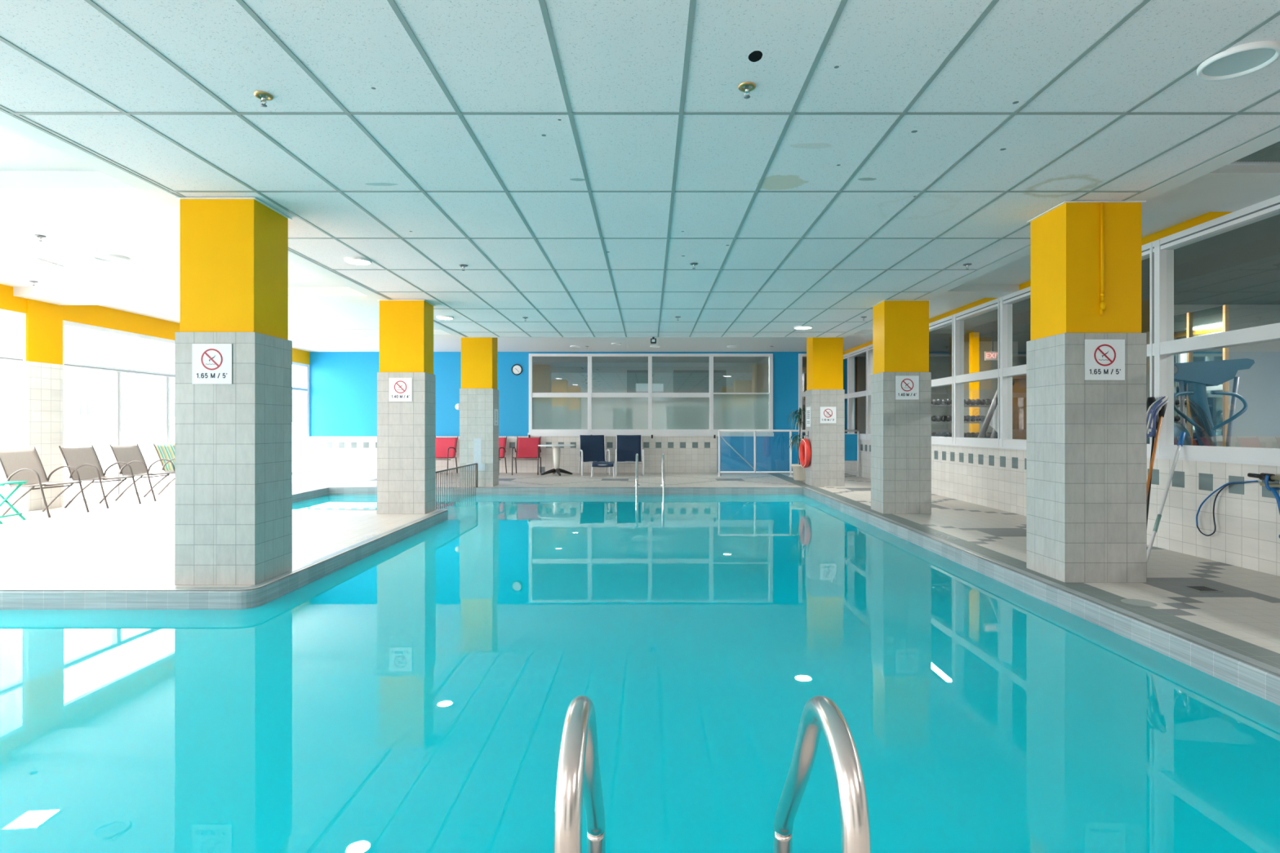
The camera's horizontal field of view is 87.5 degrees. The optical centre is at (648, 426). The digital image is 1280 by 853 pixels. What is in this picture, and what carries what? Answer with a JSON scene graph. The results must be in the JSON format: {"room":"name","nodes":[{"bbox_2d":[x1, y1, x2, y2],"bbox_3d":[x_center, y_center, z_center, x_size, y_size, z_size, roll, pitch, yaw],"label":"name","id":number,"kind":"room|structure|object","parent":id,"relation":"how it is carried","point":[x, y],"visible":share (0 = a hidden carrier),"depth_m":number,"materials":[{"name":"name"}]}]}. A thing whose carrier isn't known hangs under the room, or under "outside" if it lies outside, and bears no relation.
{"room":"indoor swimming pool","nodes":[
{"label":"indoor swimming pool","id":0,"kind":"room"},
{"bbox_2d":[0,284,309,511],"bbox_3d":[-8.780,-0.410,7.150,0.200,3.200,20.300,0,0,0],"label":"wall","id":1,"kind":"structure","parent":0,"point":[44,320],"depth_m":9.71,"materials":[{"name":"yellow paint"}]},
{"bbox_2d":[0,308,26,515],"bbox_3d":[-8.752,-0.195,7.400,0.097,2.770,3.900,0,0,0],"label":"window","id":2,"kind":"structure","parent":1,"relation":"in","point":[20,358],"depth_m":9.29,"materials":[{"name":"white metal"}]},
{"bbox_2d":[62,320,174,506],"bbox_3d":[-8.752,-0.195,11.575,0.097,2.770,3.350,0,0,0],"label":"window","id":3,"kind":"structure","parent":1,"relation":"in","point":[117,372],"depth_m":10.96,"materials":[{"name":"white metal"}]},
{"bbox_2d":[142,339,174,396],"bbox_3d":[-9.475,-0.560,13.500,1.350,2.500,0.400,0,0,0],"label":"buttress","id":4,"kind":"object","parent":1,"relation":"attached to","point":[163,354],"visible":0.11,"depth_m":13.30,"materials":[{"name":"white paint"}]},
{"bbox_2d":[292,361,308,475],"bbox_3d":[-8.752,-0.195,15.450,0.097,2.770,3.300,0,0,0],"label":"window","id":5,"kind":"structure","parent":1,"relation":"in","point":[305,388],"depth_m":17.05,"materials":[{"name":"white metal"}]},
{"bbox_2d":[309,351,855,472],"bbox_3d":[-1.800,-0.410,17.218,14.200,3.200,0.164,0,0,0],"label":"wall","id":6,"kind":"structure","parent":0,"point":[343,385],"depth_m":17.15,"materials":[{"name":"blue paint"}]},
{"bbox_2d":[511,364,522,375],"bbox_3d":[-3.380,-1.450,17.133,0.280,0.280,0.035,0,0,0],"label":"wall clock","id":7,"kind":"object","parent":6,"relation":"attached to","point":[517,369],"visible":1,"depth_m":17.13,"materials":[{"name":"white plastic"}]},
{"bbox_2d":[528,353,773,438],"bbox_3d":[0.055,-0.775,17.135,6.290,2.170,0.150,0,0,0],"label":"window","id":8,"kind":"structure","parent":6,"relation":"in","point":[651,433],"depth_m":17.10,"materials":[{"name":"white metal"}]},
{"bbox_2d":[798,353,806,463],"bbox_3d":[4.405,-0.335,17.155,1.130,3.050,0.110,0,0,0],"label":"door","id":9,"kind":"structure","parent":6,"relation":"in","point":[801,393],"depth_m":17.10,"materials":[{"name":"white metal"}]},
{"bbox_2d":[0,0,1279,337],"bbox_3d":[0.050,-1.720,4.925,7.140,0.001,15.850,0,0,0],"label":"ceiling tiles","id":10,"kind":"structure","parent":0,"point":[490,55],"depth_m":3.83,"materials":[{"name":"white tile"}]},
{"bbox_2d":[253,90,273,106],"bbox_3d":[-2.000,-1.692,3.470,0.090,0.056,0.090,0,0,0],"label":"sprinkler","id":11,"kind":"object","parent":10,"relation":"attached to","point":[256,93],"visible":1,"depth_m":3.46,"materials":[{"name":"gold metal"}]},
{"bbox_2d":[344,256,371,265],"bbox_3d":[-3.000,-1.706,6.900,0.260,0.028,0.260,0,0,0],"label":"round light","id":12,"kind":"object","parent":10,"relation":"attached to","point":[357,260],"visible":1,"depth_m":6.89,"materials":[{"name":"white plastic"}]},
{"bbox_2d":[346,259,369,263],"bbox_3d":[-3.000,-1.706,6.900,0.229,0.001,0.229,0,0,0],"label":"diffuser","id":13,"kind":"object","parent":12,"relation":"attached to","point":[349,261],"depth_m":6.93,"materials":[{"name":"white plastic"}]},
{"bbox_2d":[436,315,453,319],"bbox_3d":[-3.200,-1.706,10.500,0.260,0.028,0.260,0,0,0],"label":"round light","id":14,"kind":"object","parent":10,"relation":"attached to","point":[441,317],"visible":1,"depth_m":10.48,"materials":[{"name":"white plastic"}]},
{"bbox_2d":[0,0,1279,337],"bbox_3d":[0.050,-1.718,4.925,7.140,0.004,15.850,0,0,0],"label":"grid","id":15,"kind":"object","parent":10,"relation":"attached to","point":[542,2],"visible":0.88,"depth_m":4.55,"materials":[{"name":"metal"}]},
{"bbox_2d":[737,81,755,98],"bbox_3d":[0.497,-1.692,3.380,0.090,0.056,0.090,0,0,0],"label":"sprinkler","id":16,"kind":"object","parent":10,"relation":"attached to","point":[746,84],"visible":1,"depth_m":3.37,"materials":[{"name":"gold metal"}]},
{"bbox_2d":[793,325,813,329],"bbox_3d":[2.670,-1.706,11.550,0.320,0.028,0.320,0,0,0],"label":"round light","id":17,"kind":"object","parent":10,"relation":"attached to","point":[797,327],"visible":1,"depth_m":11.58,"materials":[{"name":"white plastic"}]},
{"bbox_2d":[1196,40,1279,80],"bbox_3d":[2.760,-1.706,3.130,0.300,0.028,0.300,0,0,0],"label":"round light","id":18,"kind":"object","parent":10,"relation":"attached to","point":[1242,60],"visible":1,"depth_m":3.12,"materials":[{"name":"white plastic"}]},
{"bbox_2d":[1202,48,1275,75],"bbox_3d":[2.760,-1.706,3.130,0.264,0.001,0.264,0,0,0],"label":"diffuser","id":19,"kind":"object","parent":18,"relation":"attached to","point":[1231,61],"depth_m":3.13,"materials":[{"name":"grey plastic"}]},
{"bbox_2d":[0,472,1279,676],"bbox_3d":[-1.850,1.190,7.075,13.700,0.001,20.150,0,0,0],"label":"floor","id":20,"kind":"structure","parent":0,"point":[129,543],"depth_m":6.61,"materials":[{"name":"tile"}]},
{"bbox_2d":[0,480,27,524],"bbox_3d":[-8.120,0.949,8.280,0.480,0.501,0.400,0,0,-6],"label":"folding table","id":21,"kind":"object","parent":20,"relation":"on","point":[2,483],"visible":1,"depth_m":8.44,"materials":[{"name":"teal plastic"}]},
{"bbox_2d":[0,446,88,517],"bbox_3d":[-8.169,0.742,9.003,0.800,0.913,0.584,0,0,3],"label":"patio chair","id":22,"kind":"object","parent":20,"relation":"on","point":[20,465],"visible":0.94,"depth_m":9.01,"materials":[{"name":"beige fabric"}]},
{"bbox_2d":[58,444,141,508],"bbox_3d":[-8.209,0.742,10.004,0.800,0.913,0.584,0,0,5],"label":"patio chair","id":23,"kind":"object","parent":20,"relation":"on","point":[86,460],"visible":0.98,"depth_m":10.01,"materials":[{"name":"beige fabric"}]},
{"bbox_2d":[109,443,174,501],"bbox_3d":[-8.209,0.742,10.923,0.800,0.913,0.584,0,0,3],"label":"patio chair","id":24,"kind":"object","parent":20,"relation":"on","point":[132,455],"visible":0.91,"depth_m":10.91,"materials":[{"name":"beige fabric"}]},
{"bbox_2d":[152,442,174,494],"bbox_3d":[-8.209,0.742,11.853,0.800,0.913,0.584,0,0,3],"label":"patio chair","id":25,"kind":"object","parent":20,"relation":"on","point":[166,451],"visible":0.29,"depth_m":11.73,"materials":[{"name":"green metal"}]},
{"bbox_2d":[174,197,292,585],"bbox_3d":[-3.245,-0.273,5.260,0.600,2.925,0.520,0,0,0],"label":"tiled pillar","id":26,"kind":"structure","parent":20,"relation":"on","point":[233,441],"depth_m":5.02,"materials":[{"name":"tile"}]},
{"bbox_2d":[191,343,231,383],"bbox_3d":[-3.262,-0.466,4.992,0.294,0.300,0.005,0,0,0],"label":"sign","id":27,"kind":"object","parent":26,"relation":"attached to","point":[211,363],"visible":1,"depth_m":4.99,"materials":[{"name":"white plastic"}]},
{"bbox_2d":[377,299,435,514],"bbox_3d":[-3.355,-0.273,9.275,0.650,2.925,0.450,0,0,0],"label":"tiled pillar","id":28,"kind":"structure","parent":20,"relation":"on","point":[406,430],"depth_m":9.05,"materials":[{"name":"tile"}]},
{"bbox_2d":[388,377,412,401],"bbox_3d":[-3.358,-0.495,9.042,0.312,0.318,0.005,0,0,0],"label":"sign","id":29,"kind":"object","parent":28,"relation":"attached to","point":[400,389],"visible":1,"depth_m":9.04,"materials":[{"name":"white plastic"}]},
{"bbox_2d":[435,436,457,471],"bbox_3d":[-5.165,0.725,16.617,0.648,0.938,0.763,0,0,5],"label":"chair","id":30,"kind":"object","parent":20,"relation":"on","point":[446,447],"visible":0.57,"depth_m":16.86,"materials":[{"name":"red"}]},
{"bbox_2d":[459,337,498,486],"bbox_3d":[-3.390,-0.360,13.389,0.660,3.100,0.503,0,0,0],"label":"tiled pillar","id":31,"kind":"structure","parent":20,"relation":"on","point":[478,392],"depth_m":13.14,"materials":[{"name":"tile"}]},
{"bbox_2d":[493,408,497,425],"bbox_3d":[-3.057,-0.180,13.400,0.006,0.330,0.340,0,0,0],"label":"notice","id":32,"kind":"object","parent":31,"relation":"attached to","point":[495,411],"visible":1,"depth_m":13.37,"materials":[{"name":"white paper"}]},
{"bbox_2d":[498,436,506,473],"bbox_3d":[-3.925,0.725,16.617,0.648,0.938,0.763,0,0,5],"label":"chair","id":33,"kind":"object","parent":20,"relation":"on","point":[502,441],"visible":0.28,"depth_m":16.84,"materials":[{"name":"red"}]},
{"bbox_2d":[511,436,541,475],"bbox_3d":[-3.023,0.725,16.617,0.648,0.938,0.763,0,0,-3],"label":"chair","id":34,"kind":"object","parent":20,"relation":"on","point":[526,447],"visible":0.99,"depth_m":16.84,"materials":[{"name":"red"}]},
{"bbox_2d":[537,444,575,475],"bbox_3d":[-2.250,0.822,16.350,0.910,0.734,0.910,0,0,0],"label":"round table","id":35,"kind":"object","parent":20,"relation":"on","point":[556,451],"visible":1,"depth_m":16.28,"materials":[{"name":"white plastic"}]},
{"bbox_2d":[577,434,610,475],"bbox_3d":[-1.344,0.696,16.413,0.700,1.002,0.769,0,0,-13],"label":"lounge chair","id":36,"kind":"object","parent":20,"relation":"on","point":[592,447],"visible":0.94,"depth_m":16.65,"materials":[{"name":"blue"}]},
{"bbox_2d":[591,461,615,477],"bbox_3d":[-1.070,1.014,15.719,0.559,0.357,0.383,0,0,0],"label":"footstool","id":37,"kind":"object","parent":20,"relation":"on","point":[594,464],"visible":1,"depth_m":15.57,"materials":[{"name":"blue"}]},
{"bbox_2d":[615,434,644,475],"bbox_3d":[-0.474,0.696,16.464,0.700,1.002,0.769,0,0,-3],"label":"lounge chair","id":38,"kind":"object","parent":20,"relation":"on","point":[627,446],"visible":0.99,"depth_m":16.70,"materials":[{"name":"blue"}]},
{"bbox_2d":[634,453,665,495],"bbox_3d":[0.027,1.439,13.098,0.628,1.801,0.755,0,0,0],"label":"pool ladder","id":39,"kind":"object","parent":20,"relation":"attached to","point":[637,484],"visible":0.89,"depth_m":12.90,"materials":[{"name":"silver metal"}]},
{"bbox_2d":[553,695,871,852],"bbox_3d":[0.107,1.439,1.452,0.598,1.801,0.755,0,0,0],"label":"pool ladder","id":40,"kind":"object","parent":20,"relation":"attached to","point":[578,774],"visible":1,"depth_m":1.22,"materials":[{"name":"silver metal"}]},
{"bbox_2d":[786,407,805,480],"bbox_3d":[3.348,0.384,14.748,0.582,1.611,0.578,0,0,0],"label":"potted plant","id":41,"kind":"object","parent":20,"relation":"on","point":[797,471],"visible":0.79,"depth_m":14.65,"materials":[{"name":"green plant"}]},
{"bbox_2d":[805,337,844,486],"bbox_3d":[3.560,-0.360,13.525,0.650,3.100,0.550,0,0,0],"label":"tiled pillar","id":42,"kind":"structure","parent":20,"relation":"on","point":[824,355],"depth_m":13.25,"materials":[{"name":"tile"}]},
{"bbox_2d":[806,406,810,426],"bbox_3d":[3.232,-0.190,13.530,0.005,0.400,0.340,0,0,0],"label":"notice","id":43,"kind":"object","parent":42,"relation":"attached to","point":[808,409],"visible":1,"depth_m":13.51,"materials":[{"name":"white paper"}]},
{"bbox_2d":[820,406,835,422],"bbox_3d":[3.555,-0.223,13.242,0.320,0.326,0.005,0,0,0],"label":"sign","id":44,"kind":"object","parent":42,"relation":"attached to","point":[828,414],"visible":1,"depth_m":13.24,"materials":[{"name":"white plastic"}]},
{"bbox_3d":[3.200,0.160,13.530,0.070,0.120,0.040,0,0,0],"label":"ring hook","id":45,"kind":"object","parent":42,"relation":"attached to","visible":0},
{"bbox_2d":[799,435,810,473],"bbox_3d":[3.165,0.575,13.530,0.124,0.782,0.594,0,0,0],"label":"life ring","id":46,"kind":"object","parent":45,"relation":"hanging from","point":[805,446],"visible":1,"depth_m":13.38,"materials":[{"name":"red plastic"}]},
{"bbox_2d":[871,299,931,514],"bbox_3d":[3.510,-0.273,9.325,0.650,2.925,0.510,0,0,0],"label":"tiled pillar","id":47,"kind":"structure","parent":20,"relation":"on","point":[901,428],"depth_m":9.07,"materials":[{"name":"tile"}]},
{"bbox_2d":[895,375,919,399],"bbox_3d":[3.505,-0.523,9.062,0.316,0.322,0.005,0,0,0],"label":"sign","id":48,"kind":"object","parent":47,"relation":"attached to","point":[907,387],"visible":1,"depth_m":9.06,"materials":[{"name":"white plastic"}]},
{"bbox_2d":[1026,200,1146,582],"bbox_3d":[3.475,-0.273,5.333,0.620,2.925,0.533,0,0,0],"label":"tiled pillar","id":49,"kind":"structure","parent":20,"relation":"on","point":[1086,440],"depth_m":5.10,"materials":[{"name":"tile"}]},
{"bbox_2d":[1084,339,1124,380],"bbox_3d":[3.462,-0.505,5.072,0.303,0.309,0.005,0,0,0],"label":"sign","id":50,"kind":"object","parent":49,"relation":"attached to","point":[1104,359],"visible":1,"depth_m":5.07,"materials":[{"name":"white plastic"}]},
{"bbox_2d":[1120,599,1157,606],"bbox_3d":[3.300,1.188,4.500,0.200,0.003,0.200,0,0,0],"label":"lid","id":51,"kind":"object","parent":20,"relation":"on","point":[1131,602],"visible":1,"depth_m":4.49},
{"bbox_2d":[1146,396,1159,524],"bbox_3d":[4.787,0.453,6.360,0.125,1.477,0.478,0,0,41],"label":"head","id":52,"kind":"object","parent":20,"relation":"on","point":[1151,400],"visible":0.28,"depth_m":6.43},
{"bbox_2d":[1146,395,1168,497],"bbox_3d":[4.618,0.451,6.239,0.771,1.480,0.157,0,0,-33],"label":"mop","id":53,"kind":"object","parent":20,"relation":"on","point":[1159,406],"visible":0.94,"depth_m":6.33,"materials":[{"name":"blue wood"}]},
{"bbox_2d":[1146,431,1186,562],"bbox_3d":[4.678,0.622,6.050,0.761,1.143,0.040,0,0,-31],"label":"pole","id":54,"kind":"object","parent":20,"relation":"on","point":[1182,436],"visible":0.93,"depth_m":6.04,"materials":[{"name":"white metal"}]},
{"bbox_2d":[1181,586,1222,591],"bbox_3d":[4.040,1.187,4.880,0.170,0.006,0.170,0,0,0],"label":"floor drain","id":55,"kind":"object","parent":20,"relation":"on","point":[1199,588],"visible":1,"depth_m":4.86,"materials":[{"name":"black plastic"}]},
{"bbox_2d":[0,124,1279,355],"bbox_3d":[0.675,-1.985,7.575,19.050,0.150,21.150,0,0,0],"label":"ceiling","id":56,"kind":"structure","parent":0,"point":[150,238],"depth_m":8.38,"materials":[{"name":"white paint"}]},
{"bbox_2d":[0,257,64,266],"bbox_3d":[-7.150,-1.901,7.750,0.400,0.015,0.400,0,0,-6],"label":"recessed light","id":57,"kind":"object","parent":56,"relation":"in","point":[26,261],"visible":1,"depth_m":7.71,"materials":[{"name":"white plastic"}]},
{"bbox_2d":[34,234,45,241],"bbox_3d":[-6.100,-1.882,6.700,0.090,0.056,0.090,0,0,0],"label":"sprinkler","id":58,"kind":"object","parent":56,"relation":"attached to","point":[40,237],"visible":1,"depth_m":6.69,"materials":[{"name":"grey metal"}]},
{"bbox_2d":[0,170,179,209],"bbox_3d":[-6.195,-1.847,5.260,5.010,0.125,0.520,0,0,0],"label":"ceiling beam","id":59,"kind":"structure","parent":56,"relation":"attached to","point":[19,189],"depth_m":5.10,"materials":[{"name":"white paint"}]},
{"bbox_2d":[92,253,130,262],"bbox_3d":[-6.070,-1.896,7.550,0.340,0.028,0.340,0,0,0],"label":"recessed light","id":60,"kind":"object","parent":56,"relation":"in","point":[111,258],"visible":1,"depth_m":7.55,"materials":[{"name":"white plastic"}]},
{"bbox_2d":[94,256,127,261],"bbox_3d":[-6.070,-1.897,7.550,0.299,0.001,0.299,0,0,0],"label":"diffuser","id":61,"kind":"object","parent":60,"relation":"attached to","point":[100,258],"depth_m":7.55,"materials":[{"name":"white plastic"}]},
{"bbox_2d":[13,286,379,305],"bbox_3d":[-6.195,-1.847,9.500,5.010,0.125,0.700,0,0,0],"label":"ceiling beam","id":62,"kind":"structure","parent":56,"relation":"attached to","point":[60,295],"depth_m":9.15,"materials":[{"name":"white paint"}]},
{"bbox_2d":[288,329,461,338],"bbox_3d":[-6.195,-1.860,13.500,5.010,0.100,0.600,0,0,0],"label":"ceiling beam","id":63,"kind":"structure","parent":56,"relation":"attached to","point":[292,334],"depth_m":13.20,"materials":[{"name":"white paint"}]},
{"bbox_2d":[846,329,872,337],"bbox_3d":[4.395,-1.870,13.450,1.210,0.080,0.500,0,0,0],"label":"ceiling beam","id":64,"kind":"structure","parent":56,"relation":"attached to","point":[863,333],"depth_m":13.30,"materials":[{"name":"white paint"}]},
{"bbox_2d":[933,284,1018,297],"bbox_3d":[4.395,-1.865,9.245,1.210,0.090,0.450,0,0,0],"label":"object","id":65,"kind":"structure","parent":56,"relation":"attached to","point":[962,291],"depth_m":9.05,"materials":[{"name":"white paint"}]},
{"bbox_2d":[984,331,997,360],"bbox_3d":[7.000,-1.635,13.599,0.320,0.590,0.043,0,0,0],"label":"exit sign","id":66,"kind":"object","parent":56,"relation":"hanging from","point":[988,356],"visible":0.79,"depth_m":13.58,"materials":[{"name":"white paint"}]},
{"bbox_2d":[1141,164,1279,211],"bbox_3d":[4.395,-1.865,5.235,1.210,0.090,0.870,0,0,0],"label":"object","id":67,"kind":"structure","parent":56,"relation":"attached to","point":[1228,188],"depth_m":5.18,"materials":[{"name":"white paint"}]},
{"bbox_2d":[1227,141,1279,164],"bbox_3d":[4.470,-1.893,4.055,0.820,0.033,1.490,0,0,0],"label":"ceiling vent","id":68,"kind":"object","parent":56,"relation":"in","point":[1268,155],"visible":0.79,"depth_m":4.68,"materials":[{"name":"grey"}]},
{"bbox_2d":[532,356,806,362],"bbox_3d":[-0.300,-2.135,19.525,11.400,0.150,4.450,0,0,0],"label":"ceiling","id":69,"kind":"structure","parent":0,"point":[535,359],"depth_m":20.65,"materials":[{"name":"white paint"}]},
{"bbox_2d":[532,304,1279,448],"bbox_3d":[2.125,-0.510,9.300,16.450,3.400,24.900,0,0,0],"label":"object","id":70,"kind":"structure","parent":0,"point":[744,411],"depth_m":20.00,"materials":[{"name":"glass"}]},
{"bbox_2d":[0,107,1279,337],"bbox_3d":[0.050,-1.812,4.950,7.480,0.196,15.900,0,0,0],"label":"ceiling beam","id":71,"kind":"structure","parent":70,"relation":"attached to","point":[15,123],"depth_m":4.59,"materials":[{"name":"white paint"}]},
{"bbox_2d":[635,383,663,392],"bbox_3d":[0.030,-1.230,21.420,0.900,0.280,0.240,0,0,0],"label":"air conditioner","id":72,"kind":"object","parent":70,"relation":"attached to","point":[640,388],"visible":0.89,"depth_m":21.30,"materials":[{"name":"white"}]},
{"bbox_2d":[631,397,668,401],"bbox_3d":[0.035,-0.890,21.345,1.170,0.200,0.390,0,0,0],"label":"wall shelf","id":73,"kind":"object","parent":70,"relation":"attached to","point":[633,399],"visible":0.49,"depth_m":21.15,"materials":[{"name":"white"}]},
{"bbox_2d":[626,369,726,429],"bbox_3d":[0.900,-0.310,21.575,3.200,3.000,0.050,0,0,0],"label":"wall","id":74,"kind":"structure","parent":70,"relation":"attached to","point":[689,413],"depth_m":21.55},
{"bbox_2d":[843,211,1279,576],"bbox_3d":[5.074,-0.420,7.075,0.152,3.220,20.150,0,0,0],"label":"wall","id":75,"kind":"structure","parent":0,"point":[1246,534],"depth_m":6.25,"materials":[{"name":"tile"}]},
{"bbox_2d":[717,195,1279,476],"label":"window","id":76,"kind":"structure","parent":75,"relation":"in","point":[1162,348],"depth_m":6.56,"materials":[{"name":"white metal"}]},
{"bbox_2d":[1195,480,1257,536],"bbox_3d":[4.965,0.710,5.757,0.013,0.535,0.609,0,0,0],"label":"loop","id":77,"kind":"object","parent":75,"relation":"hanging from","point":[1233,482],"visible":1,"depth_m":5.86,"materials":[{"name":"blue rubber"}]},
{"bbox_2d":[1247,472,1279,514],"bbox_3d":[4.921,0.534,4.543,0.085,0.317,1.886,0,0,0],"label":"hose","id":78,"kind":"object","parent":75,"relation":"attached to","point":[1267,477],"visible":1,"depth_m":5.28,"materials":[{"name":"blue rubber"}]},
{"bbox_3d":[7.675,1.240,7.575,5.050,0.100,21.150,0,0,0],"label":"floor","id":79,"kind":"structure","parent":0,"visible":0},
{"bbox_2d":[931,404,990,422],"bbox_3d":[6.000,0.315,13.050,1.820,1.750,0.400,0,0,0],"label":"dumbbell rack","id":80,"kind":"object","parent":79,"relation":"on","point":[932,406],"visible":0.02,"depth_m":12.88,"materials":[{"name":"black metal"}]},
{"bbox_2d":[931,399,942,404],"bbox_3d":[5.620,-0.471,13.050,0.120,0.117,0.280,0,0,0],"label":"dumbbell","id":81,"kind":"object","parent":80,"relation":"on","point":[935,402],"visible":0.92,"depth_m":12.93,"materials":[{"name":"silver metal"}]},
{"bbox_2d":[932,415,942,421],"bbox_3d":[5.620,-0.151,13.050,0.120,0.117,0.280,0,0,0],"label":"dumbbell","id":82,"kind":"object","parent":80,"relation":"on","point":[935,418],"visible":0.89,"depth_m":12.93,"materials":[{"name":"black metal"}]},
{"bbox_2d":[932,432,942,436],"bbox_3d":[5.620,0.179,13.050,0.120,0.117,0.280,0,0,0],"label":"dumbbell","id":83,"kind":"object","parent":80,"relation":"on","point":[935,434],"visible":0.76,"depth_m":12.92,"materials":[{"name":"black metal"}]},
{"bbox_2d":[941,415,951,421],"bbox_3d":[5.810,-0.151,13.050,0.120,0.117,0.280,0,0,0],"label":"dumbbell","id":84,"kind":"object","parent":80,"relation":"on","point":[944,418],"visible":0.89,"depth_m":12.93,"materials":[{"name":"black metal"}]},
{"bbox_2d":[941,399,951,404],"bbox_3d":[5.810,-0.471,13.050,0.120,0.117,0.280,0,0,0],"label":"dumbbell","id":85,"kind":"object","parent":80,"relation":"on","point":[948,402],"visible":0.9,"depth_m":12.93,"materials":[{"name":"silver metal"}]},
{"bbox_2d":[941,432,951,436],"bbox_3d":[5.810,0.179,13.050,0.120,0.117,0.280,0,0,0],"label":"dumbbell","id":86,"kind":"object","parent":80,"relation":"on","point":[944,434],"visible":0.73,"depth_m":12.92,"materials":[{"name":"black metal"}]},
{"bbox_2d":[931,421,983,422],"bbox_3d":[6.000,-0.075,13.050,1.700,0.030,0.340,0,0,0],"label":"shelf","id":87,"kind":"object","parent":80,"relation":"attached to","point":[931,421],"depth_m":12.88,"materials":[{"name":"grey metal"}]},
{"bbox_2d":[931,404,990,407],"bbox_3d":[6.000,-0.395,13.050,1.700,0.030,0.340,0,0,0],"label":"shelf","id":88,"kind":"object","parent":80,"relation":"attached to","point":[932,406],"depth_m":12.88,"materials":[{"name":"grey metal"}]},
{"bbox_2d":[964,415,971,421],"bbox_3d":[6.190,-0.151,13.050,0.120,0.117,0.280,0,0,0],"label":"dumbbell","id":89,"kind":"object","parent":80,"relation":"on","point":[967,418],"visible":0.7,"depth_m":12.91,"materials":[{"name":"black metal"}]},
{"bbox_2d":[964,399,971,404],"bbox_3d":[6.190,-0.471,13.050,0.120,0.117,0.280,0,0,0],"label":"dumbbell","id":90,"kind":"object","parent":80,"relation":"on","point":[967,402],"visible":0.68,"depth_m":12.91,"materials":[{"name":"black metal"}]},
{"bbox_2d":[970,415,981,421],"bbox_3d":[6.380,-0.151,13.050,0.120,0.117,0.280,0,0,0],"label":"dumbbell","id":91,"kind":"object","parent":80,"relation":"on","point":[977,418],"visible":0.88,"depth_m":12.93,"materials":[{"name":"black metal"}]},
{"bbox_2d":[970,399,981,404],"bbox_3d":[6.380,-0.471,13.050,0.120,0.117,0.280,0,0,0],"label":"dumbbell","id":92,"kind":"object","parent":80,"relation":"on","point":[977,402],"visible":0.91,"depth_m":12.93,"materials":[{"name":"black metal"}]},
{"bbox_2d":[980,399,991,404],"bbox_3d":[6.570,-0.471,13.050,0.120,0.117,0.280,0,0,0],"label":"dumbbell","id":93,"kind":"object","parent":80,"relation":"on","point":[987,402],"visible":0.85,"depth_m":12.93,"materials":[{"name":"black metal"}]},
{"bbox_2d":[968,332,979,432],"bbox_3d":[6.720,-0.370,13.800,0.140,3.120,0.140,0,0,0],"label":"post","id":94,"kind":"object","parent":79,"relation":"on","point":[974,337],"visible":0.57,"depth_m":13.73,"materials":[{"name":"paint"}]},
{"bbox_2d":[977,380,1014,438],"bbox_3d":[5.869,0.176,11.650,1.298,2.009,0.600,0,0,0],"label":"machine","id":95,"kind":"object","parent":79,"relation":"on","point":[991,419],"visible":0.12,"depth_m":11.38,"materials":[{"name":"white metal"}]},
{"bbox_2d":[1012,375,1026,439],"bbox_3d":[8.150,0.080,13.675,1.600,2.220,0.350,0,0,0],"label":"door","id":96,"kind":"structure","parent":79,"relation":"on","point":[1019,390],"depth_m":13.60,"materials":[{"name":"brown wood"}]},
{"bbox_2d":[1146,358,1254,446],"bbox_3d":[5.975,0.225,7.210,1.190,1.890,0.620,0,0,0],"label":"trainer","id":97,"kind":"object","parent":79,"relation":"on","point":[1197,375],"visible":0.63,"depth_m":7.12,"materials":[{"name":"teal"}]},
{"bbox_2d":[1173,304,1228,446],"bbox_3d":[8.005,-0.245,9.875,0.070,2.870,1.270,0,0,0],"label":"window","id":98,"kind":"structure","parent":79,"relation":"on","point":[1213,320],"depth_m":9.55,"materials":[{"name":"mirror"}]},
{"bbox_3d":[-2.000,2.110,7.275,10.000,1.460,11.350,0,0,0],"label":"basin","id":99,"kind":"object","parent":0,"visible":0},
{"bbox_2d":[0,487,1279,706],"bbox_3d":[-2.000,1.289,7.275,10.170,0.202,11.520,0,0,0],"label":"pool coping","id":100,"kind":"object","parent":99,"relation":"on","point":[1265,685],"visible":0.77,"depth_m":4.89,"materials":[{"name":"tile"}]},
{"bbox_2d":[435,462,477,509],"bbox_3d":[-3.340,1.202,11.305,0.036,0.977,3.406,0,0,0],"label":"railing","id":101,"kind":"object","parent":100,"relation":"on","point":[475,464],"visible":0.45,"depth_m":11.60,"materials":[{"name":"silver metal"}]},
{"bbox_2d":[0,494,1279,852],"bbox_3d":[-2.000,1.330,7.275,10.000,0.001,11.350,0,0,0],"label":"pool water","id":102,"kind":"object","parent":99,"relation":"in","point":[413,695],"visible":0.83,"depth_m":3.24,"materials":[{"name":"teal liquid"}]},
{"label":"outside","id":103,"kind":"structure","parent":0,"visible":0},
{"bbox_2d":[0,435,306,515],"bbox_3d":[-104.450,1.240,70.000,191.100,0.001,260.000,0,0,0],"label":"ground","id":104,"kind":"structure","parent":103,"point":[101,446],"depth_m":22.39,"materials":[{"name":"white"}]},
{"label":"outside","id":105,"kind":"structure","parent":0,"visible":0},
{"bbox_2d":[0,413,302,438],"bbox_3d":[-74.000,-0.660,77.500,92.000,3.700,125.000,0,0,0],"label":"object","id":106,"kind":"structure","parent":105,"point":[83,425],"depth_m":79.42,"materials":[{"name":"white"}]},
{"bbox_2d":[63,377,302,422],"bbox_3d":[-66.574,-3.337,85.750,70.279,5.654,75.920,0,0,0],"label":"trees","id":107,"kind":"object","parent":106,"relation":"on","point":[79,398],"visible":0.2,"depth_m":83.66,"materials":[{"name":"white"}]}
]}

